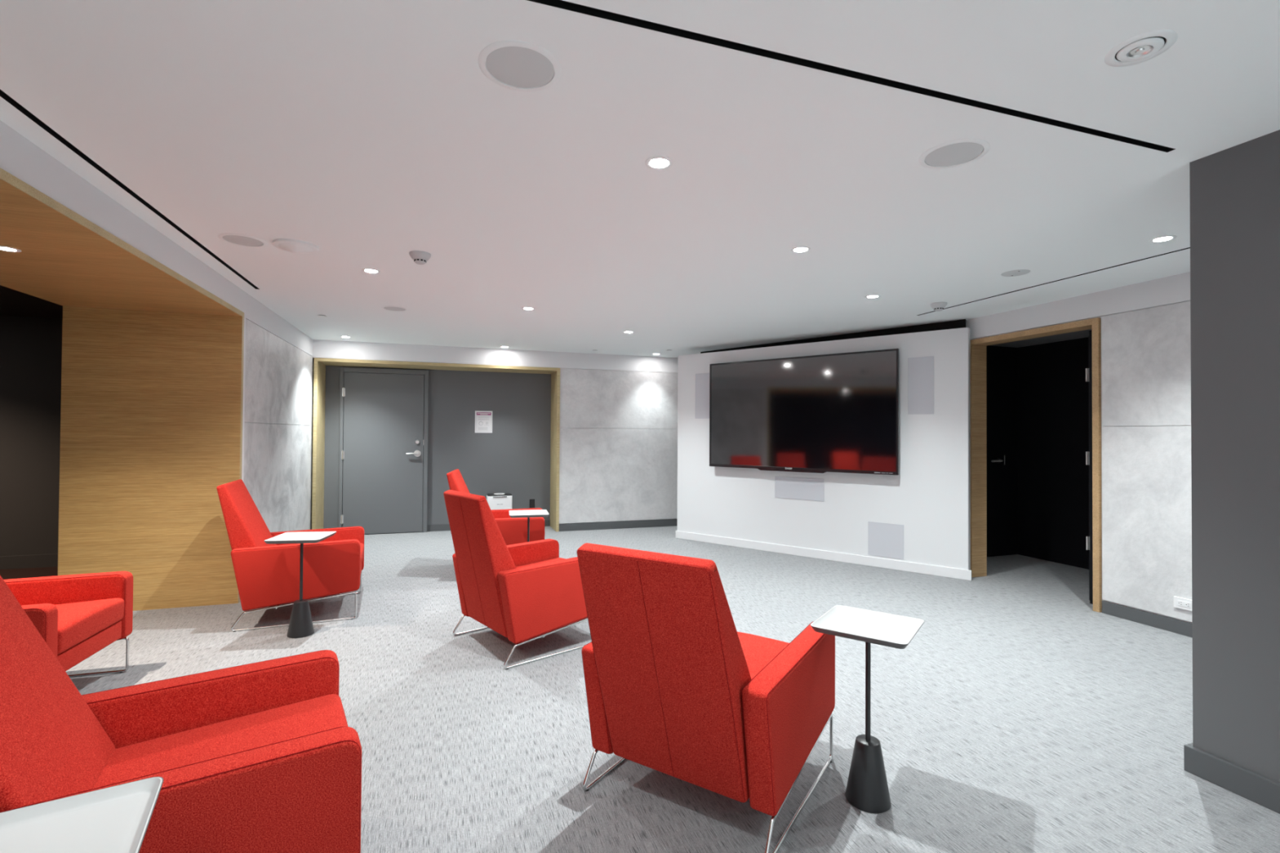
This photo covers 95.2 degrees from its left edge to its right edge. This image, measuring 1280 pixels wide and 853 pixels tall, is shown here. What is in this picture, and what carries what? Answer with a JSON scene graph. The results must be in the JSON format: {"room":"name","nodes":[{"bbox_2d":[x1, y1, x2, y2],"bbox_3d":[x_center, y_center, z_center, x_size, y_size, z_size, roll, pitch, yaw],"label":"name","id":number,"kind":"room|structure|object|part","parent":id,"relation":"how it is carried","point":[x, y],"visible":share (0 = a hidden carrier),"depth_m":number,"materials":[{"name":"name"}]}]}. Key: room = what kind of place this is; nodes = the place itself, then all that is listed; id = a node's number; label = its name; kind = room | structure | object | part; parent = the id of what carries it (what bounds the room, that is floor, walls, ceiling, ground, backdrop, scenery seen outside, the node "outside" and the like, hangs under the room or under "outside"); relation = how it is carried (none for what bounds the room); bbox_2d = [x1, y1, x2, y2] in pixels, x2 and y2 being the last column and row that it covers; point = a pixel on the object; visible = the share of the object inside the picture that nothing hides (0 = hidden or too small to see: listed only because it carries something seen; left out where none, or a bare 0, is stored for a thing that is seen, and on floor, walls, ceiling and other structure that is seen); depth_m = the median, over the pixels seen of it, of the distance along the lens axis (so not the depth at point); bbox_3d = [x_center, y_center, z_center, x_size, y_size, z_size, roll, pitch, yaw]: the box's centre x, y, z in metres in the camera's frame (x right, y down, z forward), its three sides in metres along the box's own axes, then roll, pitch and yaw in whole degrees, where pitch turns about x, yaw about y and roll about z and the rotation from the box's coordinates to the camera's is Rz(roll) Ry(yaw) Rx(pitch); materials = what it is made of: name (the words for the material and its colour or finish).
{"room":"media lounge","nodes":[
{"label":"media lounge","id":0,"kind":"room"},
{"bbox_2d":[0,315,62,556],"bbox_3d":[-6.212,0.131,5.131,3.650,2.290,0.140,1,-1,-18],"label":"wall","id":1,"kind":"structure","parent":0,"point":[31,348],"depth_m":5.29,"materials":[{"name":"grey paint"}]},
{"bbox_2d":[0,553,57,569],"bbox_3d":[-6.218,1.211,5.035,3.600,0.114,0.018,1,-1,-18],"label":"baseboard","id":2,"kind":"structure","parent":1,"relation":"attached to","point":[39,560],"depth_m":5.26,"materials":[{"name":"grey paint"}]},
{"bbox_2d":[0,120,243,311],"bbox_3d":[-2.439,-0.958,1.201,1.030,0.165,6.200,1,-1,-18],"label":"wall","id":3,"kind":"structure","parent":0,"point":[20,157],"depth_m":2.52,"materials":[{"name":"white paint"}]},
{"bbox_2d":[241,290,314,532],"bbox_3d":[-3.890,0.150,5.550,1.022,2.290,2.990,1,-1,-18],"label":"wall","id":4,"kind":"structure","parent":0,"point":[277,411],"depth_m":5.22,"materials":[{"name":"white paint"}]},
{"bbox_2d":[0,167,244,610],"bbox_3d":[-2.437,0.187,1.170,1.043,2.125,6.238,1,-1,-18],"label":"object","id":5,"kind":"structure","parent":4,"relation":"attached to","point":[152,367],"depth_m":4.04,"materials":[{"name":"brown wood"}]},
{"bbox_2d":[0,245,21,252],"bbox_3d":[-2.935,-0.823,2.708,0.092,0.004,0.092,1,-1,-18],"label":"recessed light","id":6,"kind":"object","parent":5,"relation":"in","point":[2,247],"visible":1,"depth_m":2.71,"materials":[{"name":"white"}]},
{"bbox_3d":[-3.332,0.589,5.451,0.011,1.216,2.319,1,-1,-18],"label":"plaster panel","id":7,"kind":"part","parent":4,"relation":"part of","materials":[{"name":"grey paint"}]},
{"bbox_3d":[-3.326,-0.410,5.464,0.011,0.776,2.319,1,-1,-18],"label":"plaster panel","id":8,"kind":"part","parent":4,"relation":"part of","materials":[{"name":"grey paint"}]},
{"bbox_2d":[323,365,551,534],"bbox_3d":[-2.516,0.278,7.513,2.870,2.100,0.150,1,-1,-18],"label":"wall","id":9,"kind":"structure","parent":0,"point":[514,458],"depth_m":7.58,"materials":[{"name":"grey paint"}]},
{"bbox_2d":[338,367,428,533],"bbox_3d":[-3.138,0.305,7.171,1.000,2.030,0.105,1,-1,-18],"label":"door","id":10,"kind":"structure","parent":9,"relation":"in","point":[383,464],"depth_m":7.18,"materials":[{"name":"grey paint"}]},
{"bbox_3d":[-2.780,0.338,7.290,0.084,0.084,0.016,1,-1,-18],"label":"lever handle","id":11,"kind":"part","parent":10,"relation":"part of","materials":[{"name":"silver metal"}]},
{"bbox_2d":[475,410,492,432],"bbox_3d":[-2.033,-0.060,7.594,0.219,0.285,0.007,1,-1,-18],"label":"poster","id":12,"kind":"object","parent":9,"relation":"attached to","point":[483,419],"visible":1,"depth_m":7.59,"materials":[{"name":"white paper"}]},
{"bbox_2d":[426,520,550,531],"bbox_3d":[-1.947,1.291,7.606,1.554,0.085,0.012,1,-1,-18],"label":"baseboard","id":13,"kind":"structure","parent":9,"relation":"attached to","point":[437,527],"depth_m":7.41,"materials":[{"name":"grey paint"}]},
{"bbox_2d":[529,498,534,507],"bbox_3d":[-1.437,1.026,7.779,0.070,0.116,0.010,1,-1,-18],"label":"outlet","id":14,"kind":"object","parent":9,"relation":"attached to","point":[531,501],"visible":1,"depth_m":7.78,"materials":[{"name":"black plastic"}]},
{"bbox_2d":[311,339,678,524],"bbox_3d":[-0.867,0.197,7.814,6.172,2.290,0.600,1,-1,-18],"label":"wall","id":15,"kind":"structure","parent":0,"point":[618,446],"depth_m":7.64,"materials":[{"name":"white paint"}]},
{"bbox_2d":[311,357,559,531],"bbox_3d":[-2.423,0.284,7.218,2.792,2.083,0.468,1,-1,-18],"label":"trim","id":16,"kind":"structure","parent":15,"relation":"attached to","point":[319,369],"depth_m":7.00,"materials":[{"name":"brown wood"}]},
{"bbox_2d":[559,519,677,531],"bbox_3d":[0.415,1.304,7.917,3.052,0.095,0.016,1,-1,-18],"label":"baseboard","id":17,"kind":"structure","parent":15,"relation":"attached to","point":[661,522],"depth_m":7.67,"materials":[{"name":"grey paint"}]},
{"bbox_3d":[0.419,0.644,7.927,3.052,1.216,0.012,1,-1,-18],"label":"plaster panel","id":18,"kind":"part","parent":15,"relation":"part of","materials":[{"name":"grey paint"}]},
{"bbox_3d":[0.425,-0.349,7.939,3.052,0.762,0.012,1,-1,-18],"label":"plaster panel","id":19,"kind":"part","parent":15,"relation":"part of","materials":[{"name":"grey paint"}]},
{"bbox_2d":[0,0,1279,357],"bbox_3d":[-0.687,-1.069,2.101,12.400,0.138,11.800,1,-1,-18],"label":"ceiling","id":20,"kind":"structure","parent":0,"point":[370,134],"depth_m":2.15,"materials":[{"name":"white paint"}]},
{"bbox_2d":[0,88,258,288],"bbox_3d":[-1.781,-1.073,1.222,0.027,0.075,6.420,1,-1,-18],"label":"ceiling vent","id":21,"kind":"object","parent":20,"relation":"in","point":[2,94],"visible":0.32,"depth_m":2.36,"materials":[{"name":"black metal"}]},
{"bbox_2d":[217,233,267,247],"bbox_3d":[-2.159,-1.011,3.177,0.224,0.006,0.224,1,-1,-18],"label":"ceiling speaker","id":22,"kind":"object","parent":20,"relation":"attached to","point":[243,240],"visible":1,"depth_m":3.16,"materials":[{"name":"white"}]},
{"bbox_2d":[222,235,262,245],"bbox_3d":[-2.159,-1.011,3.177,0.183,0.006,0.183,1,-1,-18],"label":"grille","id":23,"kind":"object","parent":22,"relation":"attached to","point":[241,240],"depth_m":3.16,"materials":[{"name":"grey metal"}]},
{"bbox_2d":[271,238,319,253],"bbox_3d":[-1.919,-0.992,3.256,0.224,0.038,0.224,1,-1,-18],"label":"detector","id":24,"kind":"object","parent":20,"relation":"attached to","point":[295,246],"visible":1,"depth_m":3.21,"materials":[{"name":"white plastic"}]},
{"bbox_2d":[361,268,380,273],"bbox_3d":[-1.733,-1.002,3.764,0.108,0.004,0.108,1,-1,-18],"label":"recessed light","id":25,"kind":"object","parent":20,"relation":"in","point":[366,270],"visible":1,"depth_m":3.75,"materials":[{"name":"white"}]},
{"bbox_2d":[381,306,408,311],"bbox_3d":[-2.060,-0.989,4.904,0.210,0.006,0.210,1,-1,-18],"label":"ceiling speaker","id":26,"kind":"object","parent":20,"relation":"attached to","point":[386,308],"visible":1,"depth_m":4.90,"materials":[{"name":"white"}]},
{"bbox_2d":[383,306,405,311],"bbox_3d":[-2.060,-0.988,4.904,0.171,0.006,0.171,1,-1,-18],"label":"grille","id":27,"kind":"object","parent":26,"relation":"attached to","point":[391,308],"depth_m":4.90,"materials":[{"name":"grey"}]},
{"bbox_2d":[408,250,431,264],"bbox_3d":[-1.279,-0.976,3.397,0.120,0.059,0.120,1,-1,-18],"label":"smoke detector","id":28,"kind":"object","parent":20,"relation":"attached to","point":[420,257],"visible":1,"depth_m":3.36,"materials":[{"name":"grey plastic"}]},
{"bbox_2d":[478,40,561,91],"bbox_3d":[-0.340,-1.018,1.661,0.232,0.006,0.232,1,-1,-18],"label":"ceiling speaker","id":29,"kind":"object","parent":20,"relation":"attached to","point":[513,64],"visible":1,"depth_m":1.65,"materials":[{"name":"white"}]},
{"bbox_2d":[485,46,554,88],"bbox_3d":[-0.340,-1.018,1.661,0.189,0.006,0.189,1,-1,-18],"label":"grille","id":30,"kind":"object","parent":29,"relation":"attached to","point":[508,67],"depth_m":1.65,"materials":[{"name":"grey metal"}]},
{"bbox_2d":[521,306,534,310],"bbox_3d":[-0.931,-0.983,4.872,0.108,0.004,0.108,1,-1,-18],"label":"recessed light","id":31,"kind":"object","parent":20,"relation":"in","point":[523,308],"visible":1,"depth_m":4.87,"materials":[{"name":"white"}]},
{"bbox_2d":[644,155,673,169],"bbox_3d":[0.074,-1.010,2.239,0.108,0.004,0.108,1,-1,-18],"label":"recessed light","id":32,"kind":"object","parent":20,"relation":"in","point":[657,162],"visible":1,"depth_m":2.23,"materials":[{"name":"white"}]},
{"bbox_2d":[791,246,810,253],"bbox_3d":[0.902,-0.992,3.276,0.108,0.004,0.108,1,-1,-18],"label":"recessed light","id":33,"kind":"object","parent":20,"relation":"in","point":[799,249],"visible":1,"depth_m":3.27,"materials":[{"name":"white"}]},
{"bbox_2d":[528,0,1176,152],"bbox_3d":[0.227,-1.057,1.555,3.590,0.075,0.027,1,-1,-18],"label":"ceiling vent","id":34,"kind":"object","parent":20,"relation":"in","point":[562,4],"visible":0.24,"depth_m":1.67,"materials":[{"name":"black metal"}]},
{"bbox_2d":[865,294,879,298],"bbox_3d":[1.742,-0.973,4.373,0.108,0.004,0.108,1,-1,-18],"label":"recessed light","id":35,"kind":"object","parent":20,"relation":"in","point":[870,296],"visible":1,"depth_m":4.37,"materials":[{"name":"white"}]},
{"bbox_2d":[929,302,946,311],"bbox_3d":[2.350,-0.939,4.593,0.120,0.059,0.120,1,-1,-18],"label":"smoke detector","id":36,"kind":"object","parent":20,"relation":"attached to","point":[937,306],"visible":1,"depth_m":4.56,"materials":[{"name":"grey plastic"}]},
{"bbox_2d":[918,137,990,168],"bbox_3d":[1.158,-1.003,2.156,0.232,0.006,0.232,1,-1,-18],"label":"ceiling speaker","id":37,"kind":"object","parent":20,"relation":"attached to","point":[956,153],"visible":1,"depth_m":2.14,"materials":[{"name":"white plastic"}]},
{"bbox_2d":[924,142,982,166],"bbox_3d":[1.158,-1.003,2.156,0.189,0.006,0.189,1,-1,-18],"label":"grille","id":38,"kind":"object","parent":37,"relation":"attached to","point":[946,153],"depth_m":2.15,"materials":[{"name":"grey"}]},
{"bbox_2d":[1000,269,1030,276],"bbox_3d":[2.393,-0.976,3.720,0.160,0.005,0.160,1,-1,-18],"label":"cover plate","id":39,"kind":"object","parent":20,"relation":"attached to","point":[1018,272],"visible":1,"depth_m":3.71,"materials":[{"name":"grey"}]},
{"bbox_2d":[919,247,1190,315],"bbox_3d":[2.804,-1.012,3.846,0.023,0.075,2.548,1,-1,-18],"label":"ceiling vent","id":40,"kind":"object","parent":20,"relation":"in","point":[1188,247],"visible":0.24,"depth_m":3.79,"materials":[{"name":"black"}]},
{"bbox_2d":[1104,29,1177,66],"bbox_3d":[1.340,-1.008,1.565,0.150,0.010,0.150,1,-1,-18],"label":"recessed light","id":41,"kind":"object","parent":20,"relation":"in","point":[1131,51],"visible":1,"depth_m":1.56,"materials":[{"name":"white metal"}]},
{"bbox_2d":[1149,235,1176,242],"bbox_3d":[2.742,-0.983,3.062,0.108,0.004,0.108,1,-1,-18],"label":"recessed light","id":42,"kind":"object","parent":20,"relation":"in","point":[1163,238],"visible":1,"depth_m":3.06,"materials":[{"name":"white"}]},
{"bbox_2d":[0,525,1279,852],"bbox_3d":[-0.702,1.329,2.071,12.400,0.126,11.800,1,-1,-18],"label":"floor","id":43,"kind":"structure","parent":0,"point":[1020,716],"depth_m":2.60,"materials":[{"name":"grey carpet"}]},
{"bbox_2d":[3,571,133,677],"bbox_3d":[-2.933,0.809,2.599,0.836,0.912,0.684,1,-1,-17],"label":"armchair","id":44,"kind":"object","parent":43,"relation":"on","point":[77,616],"visible":0.62,"depth_m":2.85,"materials":[{"name":"red fabric"}]},
{"bbox_3d":[-2.797,0.940,2.326,0.729,0.400,0.085,1,-1,-17],"label":"armrest","id":45,"kind":"part","parent":44,"relation":"part of","materials":[{"name":"red fabric"}]},
{"bbox_3d":[-2.975,0.946,2.898,0.729,0.400,0.085,1,-1,-17],"label":"armrest","id":46,"kind":"part","parent":44,"relation":"part of","materials":[{"name":"red fabric"}]},
{"bbox_2d":[54,598,124,654],"bbox_3d":[-2.812,0.911,2.635,0.583,0.124,0.506,1,-1,-17],"label":"seat cushion","id":47,"kind":"object","parent":44,"relation":"on","point":[81,621],"depth_m":2.72,"materials":[{"name":"red fabric"}]},
{"bbox_3d":[-2.844,1.049,2.624,0.618,0.160,0.506,1,-1,-17],"label":"seat","id":48,"kind":"part","parent":44,"relation":"part of","materials":[{"name":"red fabric"}]},
{"bbox_3d":[-2.989,1.177,2.923,0.708,0.181,0.012,1,-1,-17],"label":"sled leg","id":49,"kind":"part","parent":44,"relation":"part of","materials":[{"name":"silver metal"}]},
{"bbox_2d":[0,776,163,852],"bbox_3d":[-0.944,0.952,0.880,0.310,0.606,0.310,1,-1,-31],"label":"tray table","id":50,"kind":"object","parent":43,"relation":"on","point":[116,819],"visible":1,"depth_m":0.98,"materials":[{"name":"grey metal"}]},
{"bbox_2d":[0,575,361,852],"bbox_3d":[-1.197,0.805,1.469,0.836,0.912,0.684,1,-1,-32],"label":"armchair","id":51,"kind":"object","parent":43,"relation":"on","point":[263,757],"visible":0.73,"depth_m":1.39,"materials":[{"name":"red fabric"}]},
{"bbox_3d":[-1.417,0.737,1.333,0.315,0.781,0.506,1,-1,-32],"label":"backrest","id":52,"kind":"part","parent":51,"relation":"part of","materials":[{"name":"red fabric"}]},
{"bbox_3d":[-0.997,0.938,1.239,0.729,0.400,0.085,1,-1,-32],"label":"armrest","id":53,"kind":"part","parent":51,"relation":"part of","materials":[{"name":"red fabric"}]},
{"bbox_3d":[-1.313,0.942,1.748,0.729,0.400,0.085,1,-1,-32],"label":"armrest","id":54,"kind":"part","parent":51,"relation":"part of","materials":[{"name":"red fabric"}]},
{"bbox_2d":[93,693,348,788],"bbox_3d":[-1.090,0.908,1.535,0.583,0.124,0.506,1,-1,-32],"label":"seat cushion","id":55,"kind":"object","parent":51,"relation":"on","point":[127,752],"depth_m":1.64,"materials":[{"name":"red fabric"}]},
{"bbox_2d":[216,479,364,631],"bbox_3d":[-2.391,0.830,4.066,0.836,0.912,0.684,1,-1,-23],"label":"armchair","id":56,"kind":"object","parent":43,"relation":"on","point":[267,575],"visible":0.98,"depth_m":3.77,"materials":[{"name":"red fabric"}]},
{"bbox_3d":[-2.630,0.762,3.965,0.315,0.781,0.506,1,-1,-23],"label":"backrest","id":57,"kind":"part","parent":56,"relation":"part of","materials":[{"name":"red fabric"}]},
{"bbox_3d":[-2.222,1.193,3.775,0.708,0.181,0.012,1,-1,-23],"label":"sled leg","id":58,"kind":"part","parent":56,"relation":"part of","materials":[{"name":"silver metal"}]},
{"bbox_3d":[-2.229,0.962,3.808,0.729,0.400,0.085,1,-1,-23],"label":"armrest","id":59,"kind":"part","parent":56,"relation":"part of","materials":[{"name":"red fabric"}]},
{"bbox_3d":[-2.463,0.968,4.359,0.729,0.400,0.085,1,-1,-23],"label":"armrest","id":60,"kind":"part","parent":56,"relation":"part of","materials":[{"name":"red fabric"}]},
{"bbox_3d":[-2.479,1.199,4.383,0.708,0.181,0.012,1,-1,-23],"label":"sled leg","id":61,"kind":"part","parent":56,"relation":"part of","materials":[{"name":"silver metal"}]},
{"bbox_2d":[360,542,364,569],"bbox_3d":[-2.275,0.933,4.114,0.583,0.124,0.506,1,-1,-23],"label":"seat cushion","id":62,"kind":"object","parent":56,"relation":"on","point":[362,544],"depth_m":4.23,"materials":[{"name":"red fabric"}]},
{"bbox_2d":[263,531,336,638],"bbox_3d":[-2.091,0.979,3.605,0.310,0.606,0.310,0,-1,-8],"label":"tray table","id":63,"kind":"object","parent":43,"relation":"on","point":[300,624],"visible":1,"depth_m":3.57,"materials":[{"name":"grey metal"}]},
{"bbox_2d":[263,531,336,543],"bbox_3d":[-2.090,0.688,3.608,0.310,0.021,0.310,0,-1,-8],"label":"tray","id":64,"kind":"object","parent":63,"relation":"on","point":[313,536],"depth_m":3.62,"materials":[{"name":"paint"}]},
{"bbox_2d":[446,469,545,545],"bbox_3d":[-1.288,0.853,5.287,0.836,0.912,0.684,0,-1,-10],"label":"armchair","id":65,"kind":"object","parent":43,"relation":"on","point":[513,531],"visible":0.25,"depth_m":5.00,"materials":[{"name":"red fabric"}]},
{"bbox_3d":[-1.543,0.785,5.241,0.315,0.781,0.506,0,-1,-10],"label":"backrest","id":66,"kind":"part","parent":65,"relation":"part of","materials":[{"name":"red fabric"}]},
{"bbox_3d":[-1.294,0.990,5.588,0.729,0.400,0.085,0,-1,-10],"label":"armrest","id":67,"kind":"part","parent":65,"relation":"part of","materials":[{"name":"red fabric"}]},
{"bbox_3d":[-1.186,0.984,4.999,0.729,0.400,0.085,0,-1,-10],"label":"armrest","id":68,"kind":"part","parent":65,"relation":"part of","materials":[{"name":"red fabric"}]},
{"bbox_2d":[486,493,512,510],"bbox_3d":[-1.794,1.094,7.441,0.310,0.476,0.197,1,-1,-18],"label":"air purifier","id":69,"kind":"object","parent":43,"relation":"on","point":[496,500],"visible":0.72,"depth_m":7.36,"materials":[{"name":"white plastic"}]},
{"bbox_2d":[443,489,587,669],"bbox_3d":[-0.697,0.834,3.534,0.836,0.912,0.684,1,-1,-40],"label":"armchair","id":70,"kind":"object","parent":43,"relation":"on","point":[524,593],"visible":0.82,"depth_m":3.25,"materials":[{"name":"red fabric"}]},
{"bbox_3d":[-0.878,1.202,3.810,0.708,0.181,0.012,1,-1,-40],"label":"sled leg","id":71,"kind":"part","parent":70,"relation":"part of","materials":[{"name":"silver metal"}]},
{"bbox_3d":[-0.894,0.765,3.366,0.315,0.781,0.506,1,-1,-40],"label":"backrest","id":72,"kind":"part","parent":70,"relation":"part of","materials":[{"name":"red fabric"}]},
{"bbox_3d":[-0.854,0.970,3.792,0.729,0.400,0.085,1,-1,-40],"label":"armrest","id":73,"kind":"part","parent":70,"relation":"part of","materials":[{"name":"red fabric"}]},
{"bbox_2d":[515,557,565,568],"bbox_3d":[-0.601,0.938,3.615,0.583,0.124,0.506,1,-1,-40],"label":"seat cushion","id":74,"kind":"object","parent":70,"relation":"on","point":[520,562],"depth_m":3.84,"materials":[{"name":"red fabric"}]},
{"bbox_3d":[-0.466,0.967,3.337,0.729,0.400,0.085,1,-1,-40],"label":"armrest","id":75,"kind":"part","parent":70,"relation":"part of","materials":[{"name":"red fabric"}]},
{"bbox_3d":[-0.450,1.198,3.308,0.708,0.181,0.012,1,-1,-40],"label":"sled leg","id":76,"kind":"part","parent":70,"relation":"part of","materials":[{"name":"silver metal"}]},
{"bbox_2d":[508,509,549,542],"bbox_3d":[-0.906,1.001,4.736,0.310,0.606,0.310,1,-1,-13],"label":"tray table","id":77,"kind":"object","parent":43,"relation":"on","point":[541,513],"visible":0.51,"depth_m":4.74,"materials":[{"name":"grey metal"}]},
{"bbox_2d":[508,509,549,517],"bbox_3d":[-0.904,0.709,4.740,0.310,0.021,0.310,1,-1,-13],"label":"tabletop","id":78,"kind":"object","parent":77,"relation":"on","point":[541,513],"depth_m":4.78,"materials":[{"name":"white paint"}]},
{"bbox_2d":[576,542,835,852],"bbox_3d":[0.234,0.828,2.087,0.684,0.899,0.893,0,-1,33],"label":"armchair","id":79,"kind":"object","parent":43,"relation":"on","point":[673,686],"visible":0.96,"depth_m":1.79,"materials":[{"name":"red fabric"}]},
{"bbox_3d":[0.025,0.957,2.315,0.085,0.400,0.729,0,-1,33],"label":"armrest","id":80,"kind":"part","parent":79,"relation":"part of","materials":[{"name":"red fabric"}]},
{"bbox_3d":[-0.004,1.189,2.326,0.012,0.181,0.708,0,-1,33],"label":"sled leg","id":81,"kind":"part","parent":79,"relation":"part of","materials":[{"name":"silver metal"}]},
{"bbox_3d":[0.092,0.759,1.870,0.506,0.768,0.372,0,-1,33],"label":"backrest","id":82,"kind":"part","parent":79,"relation":"part of","materials":[{"name":"red fabric"}]},
{"bbox_2d":[737,631,789,679],"bbox_3d":[0.318,0.926,2.216,0.506,0.124,0.583,0,-1,33],"label":"seat cushion","id":83,"kind":"object","parent":79,"relation":"on","point":[758,651],"depth_m":2.29,"materials":[{"name":"red fabric"}]},
{"bbox_3d":[0.526,0.956,1.987,0.085,0.400,0.729,0,-1,33],"label":"armrest","id":84,"kind":"part","parent":79,"relation":"part of","materials":[{"name":"red fabric"}]},
{"bbox_3d":[0.549,1.188,1.964,0.012,0.181,0.708,0,-1,33],"label":"sled leg","id":85,"kind":"part","parent":79,"relation":"part of","materials":[{"name":"silver metal"}]},
{"bbox_2d":[810,604,924,813],"bbox_3d":[0.782,0.977,2.004,0.310,0.606,0.310,0,-1,36],"label":"tray table","id":86,"kind":"object","parent":43,"relation":"on","point":[867,790],"visible":1,"depth_m":1.97,"materials":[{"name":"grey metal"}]},
{"bbox_2d":[810,604,924,648],"bbox_3d":[0.784,0.685,2.007,0.310,0.021,0.310,0,-1,36],"label":"tabletop","id":87,"kind":"object","parent":86,"relation":"on","point":[882,628],"depth_m":2.02,"materials":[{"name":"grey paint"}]},
{"bbox_2d":[677,319,970,569],"bbox_3d":[1.807,0.195,6.245,3.100,2.289,0.485,0,-1,39],"label":"wall","id":88,"kind":"structure","parent":0,"point":[930,495],"depth_m":5.65,"materials":[{"name":"white paint"}]},
{"bbox_2d":[695,373,709,418],"bbox_3d":[0.730,-0.358,6.817,0.184,0.528,0.005,0,-1,39],"label":"wall speaker","id":89,"kind":"object","parent":88,"relation":"attached to","point":[702,380],"visible":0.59,"depth_m":6.81,"materials":[{"name":"grey fabric"}]},
{"bbox_2d":[774,476,824,501],"bbox_3d":[1.648,0.643,6.051,0.536,0.226,0.005,0,-1,39],"label":"wall speaker","id":90,"kind":"object","parent":88,"relation":"attached to","point":[786,487],"visible":1,"depth_m":6.04,"materials":[{"name":"grey fabric"}]},
{"bbox_2d":[709,348,899,475],"bbox_3d":[1.606,-0.124,6.033,2.036,1.181,0.087,0,-1,39],"label":"television","id":91,"kind":"object","parent":88,"relation":"attached to","point":[834,412],"visible":1,"depth_m":5.90,"materials":[{"name":"black plastic"}]},
{"bbox_2d":[675,530,971,580],"bbox_3d":[1.647,1.292,6.034,3.137,0.088,0.014,0,-1,39],"label":"baseboard","id":92,"kind":"structure","parent":88,"relation":"attached to","point":[939,571],"depth_m":5.79,"materials":[{"name":"white paint"}]},
{"bbox_2d":[867,521,903,559],"bbox_3d":[2.314,1.070,5.500,0.322,0.317,0.005,0,-1,39],"label":"wall speaker","id":93,"kind":"object","parent":88,"relation":"attached to","point":[884,540],"visible":1,"depth_m":5.50,"materials":[{"name":"grey fabric"}]},
{"bbox_2d":[907,355,933,414],"bbox_3d":[2.560,-0.373,5.325,0.214,0.522,0.006,0,-1,39],"label":"wall speaker","id":94,"kind":"object","parent":88,"relation":"attached to","point":[920,369],"visible":1,"depth_m":5.32,"materials":[{"name":"grey fabric"}]},
{"bbox_2d":[986,345,1017,556],"bbox_3d":[3.419,0.202,6.067,1.180,2.290,0.140,1,-1,-18],"label":"wall","id":95,"kind":"structure","parent":0,"point":[1007,356],"depth_m":6.15,"materials":[{"name":"black paint"}]},
{"bbox_2d":[986,363,1004,556],"bbox_3d":[3.396,0.342,5.937,0.876,1.992,0.090,1,-1,-18],"label":"door","id":96,"kind":"structure","parent":95,"relation":"in","point":[994,372],"depth_m":6.05,"materials":[{"name":"black paint"}]},
{"bbox_3d":[3.663,0.355,6.010,0.150,0.023,0.060,1,-1,-18],"label":"lever","id":97,"kind":"part","parent":96,"relation":"part of","materials":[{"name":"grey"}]},
{"bbox_2d":[990,328,1092,347],"bbox_3d":[3.742,-0.863,5.131,1.179,0.020,1.860,1,-1,-18],"label":"ceiling","id":98,"kind":"structure","parent":0,"point":[1085,333],"depth_m":5.69,"materials":[{"name":"grey"}]},
{"bbox_2d":[1017,337,1088,569],"bbox_3d":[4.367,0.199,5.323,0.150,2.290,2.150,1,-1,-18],"label":"door","id":99,"kind":"structure","parent":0,"point":[1053,398],"depth_m":5.81,"materials":[{"name":"black paint"}]},
{"bbox_2d":[965,271,1191,623],"bbox_3d":[2.899,0.192,5.541,0.140,2.290,6.090,1,-1,-18],"label":"wall","id":100,"kind":"structure","parent":0,"point":[1146,482],"depth_m":3.91,"materials":[{"name":"white paint"}]},
{"bbox_2d":[969,317,1102,612],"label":"door frame","id":101,"kind":"structure","parent":100,"relation":"in","point":[977,346],"depth_m":4.59,"materials":[{"name":"beige wood"}]},
{"bbox_3d":[3.528,-0.400,3.463,0.012,0.782,1.478,1,-1,-18],"label":"plaster panel","id":102,"kind":"part","parent":100,"relation":"part of","materials":[{"name":"grey paint"}]},
{"bbox_3d":[3.522,0.607,3.450,0.012,1.226,1.478,1,-1,-18],"label":"plaster panel","id":103,"kind":"part","parent":100,"relation":"part of","materials":[{"name":"grey paint"}]},
{"bbox_2d":[1102,600,1192,637],"bbox_3d":[3.517,1.273,3.442,0.014,0.085,1.478,1,-1,-18],"label":"baseboard","id":104,"kind":"structure","parent":100,"relation":"attached to","point":[1176,626],"depth_m":3.86,"materials":[{"name":"grey paint"}]},
{"bbox_2d":[1173,595,1191,611],"bbox_3d":[3.428,1.117,3.673,0.014,0.070,0.116,1,-1,-18],"label":"outlet","id":105,"kind":"object","parent":100,"relation":"attached to","point":[1179,602],"visible":0.8,"depth_m":3.68,"materials":[{"name":"white plastic"}]},
{"bbox_2d":[1177,600,1191,608],"bbox_3d":[3.423,1.117,3.671,0.002,0.034,0.068,1,-1,-18],"label":"receptacle","id":106,"kind":"object","parent":105,"relation":"attached to","point":[1181,603],"depth_m":3.67,"materials":[{"name":"white plastic"}]},
{"bbox_2d":[1189,129,1279,782],"bbox_3d":[3.777,0.130,0.111,1.920,2.290,5.030,1,-1,-18],"label":"wall column","id":107,"kind":"structure","parent":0,"point":[1235,190],"depth_m":2.07,"materials":[{"name":"grey paint"}]},
{"bbox_2d":[1183,742,1279,813],"bbox_3d":[3.686,1.227,0.079,1.790,0.095,5.048,1,-1,-18],"label":"baseboard","id":108,"kind":"structure","parent":107,"relation":"attached to","point":[1260,789],"depth_m":2.05,"materials":[{"name":"grey paint"}]}
]}

